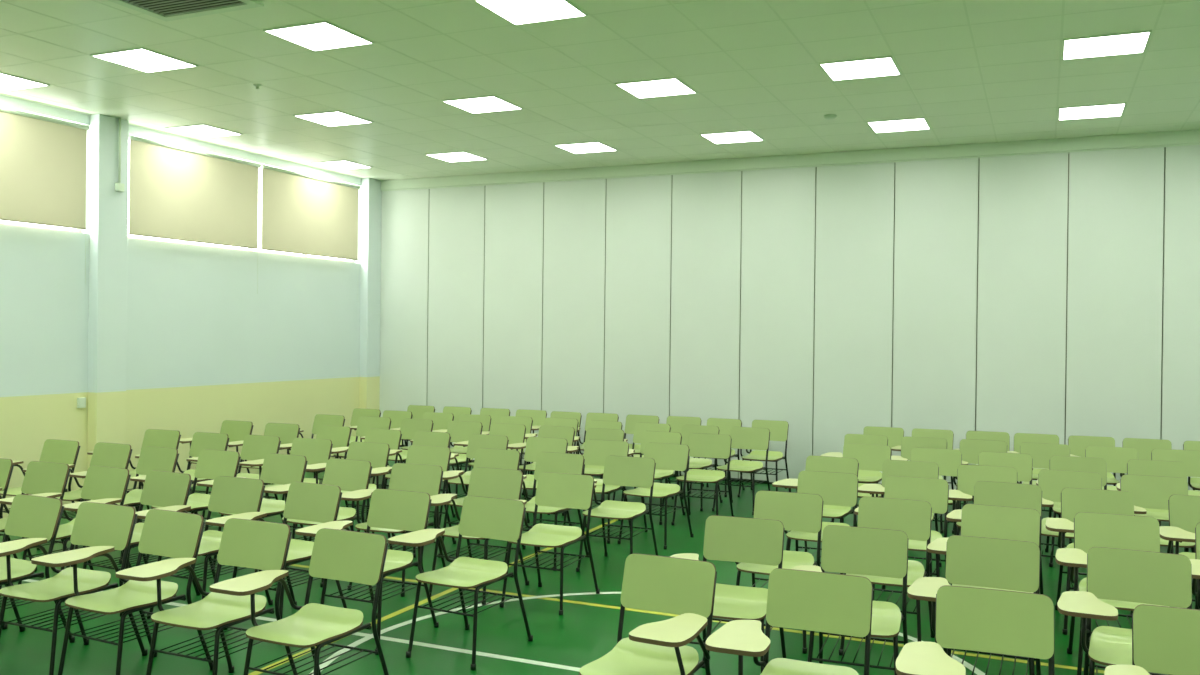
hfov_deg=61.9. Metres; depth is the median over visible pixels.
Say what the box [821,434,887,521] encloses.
chair
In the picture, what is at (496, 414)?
chair
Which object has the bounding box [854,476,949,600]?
chair
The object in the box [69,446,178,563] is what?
chair
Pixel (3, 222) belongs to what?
window
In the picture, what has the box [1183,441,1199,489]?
chair
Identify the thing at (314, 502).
chair
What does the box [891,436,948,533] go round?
chair
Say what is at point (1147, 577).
chair
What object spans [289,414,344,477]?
chair
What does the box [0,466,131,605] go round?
chair
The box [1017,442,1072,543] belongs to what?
chair
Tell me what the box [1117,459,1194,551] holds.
chair
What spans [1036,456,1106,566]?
chair
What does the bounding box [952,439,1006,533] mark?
chair
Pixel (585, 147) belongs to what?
ceiling light
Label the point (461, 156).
ceiling light
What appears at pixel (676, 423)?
chair
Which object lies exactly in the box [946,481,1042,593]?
chair
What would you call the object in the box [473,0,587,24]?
ceiling light
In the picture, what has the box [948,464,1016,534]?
chair
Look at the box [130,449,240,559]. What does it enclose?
chair
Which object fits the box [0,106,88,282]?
roller blind
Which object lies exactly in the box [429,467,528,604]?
chair
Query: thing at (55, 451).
chair
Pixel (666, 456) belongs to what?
chair
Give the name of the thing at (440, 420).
chair
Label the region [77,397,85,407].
wall socket
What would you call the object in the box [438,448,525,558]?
chair
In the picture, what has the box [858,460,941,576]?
chair
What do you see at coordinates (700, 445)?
chair
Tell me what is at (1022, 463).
chair
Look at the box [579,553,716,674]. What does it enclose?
chair
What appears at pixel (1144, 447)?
chair
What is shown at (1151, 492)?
chair
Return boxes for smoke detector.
[824,114,836,118]
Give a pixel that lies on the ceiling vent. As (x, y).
(165, 10)
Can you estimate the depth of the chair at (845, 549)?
4.98 m
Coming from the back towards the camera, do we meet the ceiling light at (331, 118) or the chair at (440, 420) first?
the chair at (440, 420)
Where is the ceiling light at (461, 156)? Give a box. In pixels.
[425,151,487,161]
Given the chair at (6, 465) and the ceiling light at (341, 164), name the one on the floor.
the chair at (6, 465)
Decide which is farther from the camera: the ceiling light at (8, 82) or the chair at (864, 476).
the chair at (864, 476)
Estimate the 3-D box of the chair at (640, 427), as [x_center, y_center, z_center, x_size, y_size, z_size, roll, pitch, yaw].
[0.403,1.333,10.592,0.561,0.814,0.689,1,0,27]
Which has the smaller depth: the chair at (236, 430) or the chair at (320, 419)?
the chair at (236, 430)
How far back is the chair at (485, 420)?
11.58 m
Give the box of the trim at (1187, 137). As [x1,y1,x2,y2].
[381,130,1199,190]
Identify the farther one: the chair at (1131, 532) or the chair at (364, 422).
the chair at (364, 422)
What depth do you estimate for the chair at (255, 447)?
9.06 m
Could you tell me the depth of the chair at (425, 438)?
9.57 m
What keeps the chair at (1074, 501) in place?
on the floor
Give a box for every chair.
[0,439,80,512]
[0,458,17,558]
[0,461,72,596]
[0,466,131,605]
[0,494,74,642]
[0,502,147,674]
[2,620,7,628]
[23,442,132,549]
[31,509,212,674]
[62,470,200,616]
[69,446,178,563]
[87,429,180,519]
[116,518,297,674]
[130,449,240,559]
[135,432,228,514]
[135,476,272,618]
[179,420,253,473]
[186,435,282,521]
[197,453,307,572]
[205,482,346,629]
[210,528,388,674]
[228,423,299,498]
[239,438,332,538]
[264,458,371,587]
[279,425,355,506]
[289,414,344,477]
[295,489,438,654]
[306,442,395,540]
[323,408,380,477]
[331,428,401,521]
[334,416,390,465]
[341,463,445,596]
[350,410,412,482]
[360,418,433,483]
[371,445,455,557]
[384,431,455,517]
[388,496,532,670]
[390,412,453,469]
[399,405,434,449]
[410,421,482,498]
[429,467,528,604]
[432,414,490,486]
[437,434,508,528]
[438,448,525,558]
[443,406,472,470]
[453,423,529,501]
[460,408,509,469]
[482,416,532,474]
[490,409,546,473]
[500,472,599,614]
[503,452,588,570]
[508,426,574,514]
[520,437,571,525]
[522,418,578,494]
[530,411,581,473]
[562,428,624,519]
[563,440,629,543]
[569,420,622,495]
[572,413,618,478]
[576,456,657,571]
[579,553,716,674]
[613,422,673,500]
[618,431,684,524]
[618,442,693,549]
[624,415,658,454]
[662,425,722,510]
[666,416,703,486]
[670,515,786,672]
[671,433,734,524]
[689,418,744,496]
[706,568,872,674]
[712,427,769,514]
[735,490,822,653]
[737,420,788,496]
[772,455,858,573]
[784,471,857,574]
[792,525,907,674]
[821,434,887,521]
[832,443,890,522]
[838,496,934,655]
[852,426,903,508]
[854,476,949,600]
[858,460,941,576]
[891,428,953,514]
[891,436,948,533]
[895,585,1054,674]
[907,535,1040,674]
[911,447,961,534]
[927,504,1040,672]
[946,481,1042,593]
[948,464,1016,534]
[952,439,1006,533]
[955,431,1009,505]
[972,452,1032,502]
[1007,433,1060,517]
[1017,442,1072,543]
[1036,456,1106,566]
[1038,469,1101,557]
[1046,488,1133,634]
[1055,512,1169,674]
[1057,547,1191,674]
[1068,435,1119,485]
[1085,446,1137,490]
[1104,604,1199,674]
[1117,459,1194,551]
[1120,438,1171,476]
[1120,474,1199,609]
[1151,449,1199,525]
[1159,495,1199,601]
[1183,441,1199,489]
[1189,522,1199,609]
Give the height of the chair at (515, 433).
0.814 m
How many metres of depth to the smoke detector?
9.59 m
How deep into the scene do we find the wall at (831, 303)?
11.66 m
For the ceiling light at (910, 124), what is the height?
0.010 m
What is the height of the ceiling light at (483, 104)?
0.010 m
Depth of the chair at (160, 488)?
6.65 m
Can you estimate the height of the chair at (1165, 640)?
0.814 m
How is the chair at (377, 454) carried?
on the floor
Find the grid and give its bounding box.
[0,0,1199,179]
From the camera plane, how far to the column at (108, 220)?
10.04 m
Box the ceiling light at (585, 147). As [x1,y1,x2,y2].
[554,141,617,153]
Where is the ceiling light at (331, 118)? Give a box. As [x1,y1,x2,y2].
[293,111,372,126]
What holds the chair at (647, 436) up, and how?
on the floor
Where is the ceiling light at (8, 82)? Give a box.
[0,72,49,90]
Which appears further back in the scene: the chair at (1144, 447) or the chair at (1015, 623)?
the chair at (1144, 447)
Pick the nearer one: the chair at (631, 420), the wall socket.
the wall socket
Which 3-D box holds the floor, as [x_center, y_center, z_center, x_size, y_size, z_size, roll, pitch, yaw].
[0.961,1.823,3.730,16.820,0.102,16.400,1,0,24]
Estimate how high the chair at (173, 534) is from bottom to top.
0.814 m
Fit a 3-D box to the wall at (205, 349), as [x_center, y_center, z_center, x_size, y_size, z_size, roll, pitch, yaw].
[-6.567,-0.277,7.067,0.300,3.900,16.000,1,0,24]
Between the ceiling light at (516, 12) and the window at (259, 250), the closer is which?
the ceiling light at (516, 12)
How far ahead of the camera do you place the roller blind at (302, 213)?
12.84 m
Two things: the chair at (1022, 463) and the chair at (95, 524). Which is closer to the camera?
the chair at (95, 524)
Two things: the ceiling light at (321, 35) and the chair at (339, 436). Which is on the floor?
the chair at (339, 436)
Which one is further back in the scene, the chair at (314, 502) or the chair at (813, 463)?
the chair at (813, 463)
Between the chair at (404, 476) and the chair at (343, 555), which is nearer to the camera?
the chair at (343, 555)
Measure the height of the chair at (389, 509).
0.814 m
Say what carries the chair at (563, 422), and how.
on the floor
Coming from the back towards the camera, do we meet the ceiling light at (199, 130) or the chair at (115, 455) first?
the ceiling light at (199, 130)
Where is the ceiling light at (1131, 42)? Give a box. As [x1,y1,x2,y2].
[1062,30,1151,59]
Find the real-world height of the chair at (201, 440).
0.814 m
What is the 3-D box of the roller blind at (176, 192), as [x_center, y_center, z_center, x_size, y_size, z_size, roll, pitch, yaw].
[-4.510,-1.310,11.182,0.102,1.575,1.870,1,0,24]
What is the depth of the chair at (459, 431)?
10.72 m
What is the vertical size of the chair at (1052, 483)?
0.814 m
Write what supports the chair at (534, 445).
on the floor
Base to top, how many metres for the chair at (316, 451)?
0.814 m
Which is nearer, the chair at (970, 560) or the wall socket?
the chair at (970, 560)
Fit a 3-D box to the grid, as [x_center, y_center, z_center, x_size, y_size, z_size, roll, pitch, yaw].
[1.025,-2.122,3.632,16.320,0.006,15.870,1,0,24]
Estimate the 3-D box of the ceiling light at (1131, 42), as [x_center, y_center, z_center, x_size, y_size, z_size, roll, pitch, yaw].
[3.646,-2.107,7.226,0.552,0.010,0.552,1,0,24]
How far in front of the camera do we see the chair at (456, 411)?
12.80 m
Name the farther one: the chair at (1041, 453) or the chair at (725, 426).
the chair at (725, 426)
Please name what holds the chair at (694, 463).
on the floor
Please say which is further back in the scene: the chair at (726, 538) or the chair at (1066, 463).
the chair at (1066, 463)
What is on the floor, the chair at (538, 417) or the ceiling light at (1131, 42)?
the chair at (538, 417)
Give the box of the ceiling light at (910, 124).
[867,117,930,132]
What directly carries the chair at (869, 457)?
on the floor
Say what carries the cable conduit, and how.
attached to the wall at (205, 349)
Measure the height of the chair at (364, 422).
0.814 m
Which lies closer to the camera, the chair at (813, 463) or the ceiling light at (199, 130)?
the chair at (813, 463)
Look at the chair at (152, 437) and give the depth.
9.48 m
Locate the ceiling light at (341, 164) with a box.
[311,160,371,169]
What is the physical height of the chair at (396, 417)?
0.814 m
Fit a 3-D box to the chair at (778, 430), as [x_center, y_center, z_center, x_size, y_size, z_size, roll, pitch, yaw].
[1.776,1.346,11.102,0.561,0.814,0.689,1,0,24]
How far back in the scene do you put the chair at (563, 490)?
6.76 m
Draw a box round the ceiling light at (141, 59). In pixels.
[90,47,197,72]
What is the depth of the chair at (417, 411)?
12.96 m
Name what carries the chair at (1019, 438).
on the floor
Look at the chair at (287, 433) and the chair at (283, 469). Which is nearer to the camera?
the chair at (283, 469)
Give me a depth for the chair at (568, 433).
10.24 m
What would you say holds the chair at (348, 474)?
on the floor
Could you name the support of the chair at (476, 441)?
on the floor
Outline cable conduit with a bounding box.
[115,118,124,191]
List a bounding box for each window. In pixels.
[0,220,81,232]
[128,140,354,262]
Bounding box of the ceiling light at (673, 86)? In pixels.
[615,77,696,98]
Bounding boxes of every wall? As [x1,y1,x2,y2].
[0,94,360,517]
[379,145,1199,490]
[976,159,1068,418]
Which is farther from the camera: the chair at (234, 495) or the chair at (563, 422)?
the chair at (563, 422)
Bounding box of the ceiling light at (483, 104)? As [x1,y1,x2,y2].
[442,95,522,113]
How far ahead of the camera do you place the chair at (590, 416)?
12.07 m
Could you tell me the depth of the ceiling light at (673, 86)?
8.61 m
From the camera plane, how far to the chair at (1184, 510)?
6.18 m
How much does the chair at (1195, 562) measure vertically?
0.814 m
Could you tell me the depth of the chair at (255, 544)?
4.88 m
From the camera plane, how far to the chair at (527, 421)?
11.41 m
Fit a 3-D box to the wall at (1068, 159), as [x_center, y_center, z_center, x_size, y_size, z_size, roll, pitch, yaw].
[4.266,-0.172,11.126,16.820,3.900,0.200,1,0,24]
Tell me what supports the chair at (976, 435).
on the floor
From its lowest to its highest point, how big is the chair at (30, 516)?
0.814 m
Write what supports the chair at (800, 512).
on the floor
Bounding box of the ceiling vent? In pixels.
[108,0,263,21]
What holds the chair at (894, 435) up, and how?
on the floor
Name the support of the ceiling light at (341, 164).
attached to the ceiling
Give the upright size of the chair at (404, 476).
0.814 m
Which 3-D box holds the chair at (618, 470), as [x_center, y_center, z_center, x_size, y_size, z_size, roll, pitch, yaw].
[0.089,1.343,7.613,0.561,0.814,0.689,1,0,23]
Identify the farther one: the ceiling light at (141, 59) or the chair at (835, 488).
the ceiling light at (141, 59)
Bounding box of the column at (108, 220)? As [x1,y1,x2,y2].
[87,114,128,469]
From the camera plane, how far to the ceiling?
8.19 m
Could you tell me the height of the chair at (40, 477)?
0.814 m
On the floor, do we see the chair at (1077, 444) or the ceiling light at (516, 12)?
the chair at (1077, 444)
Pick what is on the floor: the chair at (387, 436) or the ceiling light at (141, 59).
the chair at (387, 436)
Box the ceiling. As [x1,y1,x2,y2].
[0,0,1199,180]
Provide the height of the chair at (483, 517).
0.814 m
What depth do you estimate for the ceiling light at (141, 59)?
7.90 m
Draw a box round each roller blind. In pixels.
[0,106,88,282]
[128,134,260,293]
[258,164,359,259]
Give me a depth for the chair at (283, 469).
7.67 m
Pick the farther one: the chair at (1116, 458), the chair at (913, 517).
the chair at (1116, 458)
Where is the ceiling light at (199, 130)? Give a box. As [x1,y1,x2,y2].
[164,124,242,137]
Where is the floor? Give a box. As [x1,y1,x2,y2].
[0,461,1194,674]
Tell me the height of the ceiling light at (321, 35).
0.010 m
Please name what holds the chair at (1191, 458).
on the floor
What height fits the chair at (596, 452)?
0.814 m
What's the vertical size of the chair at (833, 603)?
0.814 m
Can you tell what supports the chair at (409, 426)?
on the floor
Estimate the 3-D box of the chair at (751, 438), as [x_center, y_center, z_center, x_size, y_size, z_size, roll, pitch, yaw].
[1.407,1.346,10.221,0.561,0.814,0.689,1,0,27]
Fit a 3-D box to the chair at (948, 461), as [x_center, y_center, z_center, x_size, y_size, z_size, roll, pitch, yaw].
[2.759,1.369,8.439,0.561,0.814,0.689,1,0,24]
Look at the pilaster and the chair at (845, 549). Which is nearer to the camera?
the chair at (845, 549)
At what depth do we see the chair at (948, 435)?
10.42 m
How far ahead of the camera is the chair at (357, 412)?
12.31 m
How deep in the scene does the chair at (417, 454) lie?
8.36 m
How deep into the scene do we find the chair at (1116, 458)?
8.92 m
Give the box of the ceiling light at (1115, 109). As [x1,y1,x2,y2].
[1058,103,1125,119]
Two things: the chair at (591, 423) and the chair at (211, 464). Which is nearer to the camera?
the chair at (211, 464)
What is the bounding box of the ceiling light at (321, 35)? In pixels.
[263,21,374,50]
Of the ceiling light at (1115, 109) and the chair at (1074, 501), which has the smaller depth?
the chair at (1074, 501)
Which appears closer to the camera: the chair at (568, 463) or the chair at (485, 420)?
the chair at (568, 463)
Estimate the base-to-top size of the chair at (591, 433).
0.814 m
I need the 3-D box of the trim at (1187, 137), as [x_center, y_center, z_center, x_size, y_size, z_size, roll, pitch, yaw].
[4.266,-2.046,10.946,16.320,0.150,0.130,1,0,24]
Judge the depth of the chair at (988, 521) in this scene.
5.69 m
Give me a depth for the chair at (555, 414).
12.18 m

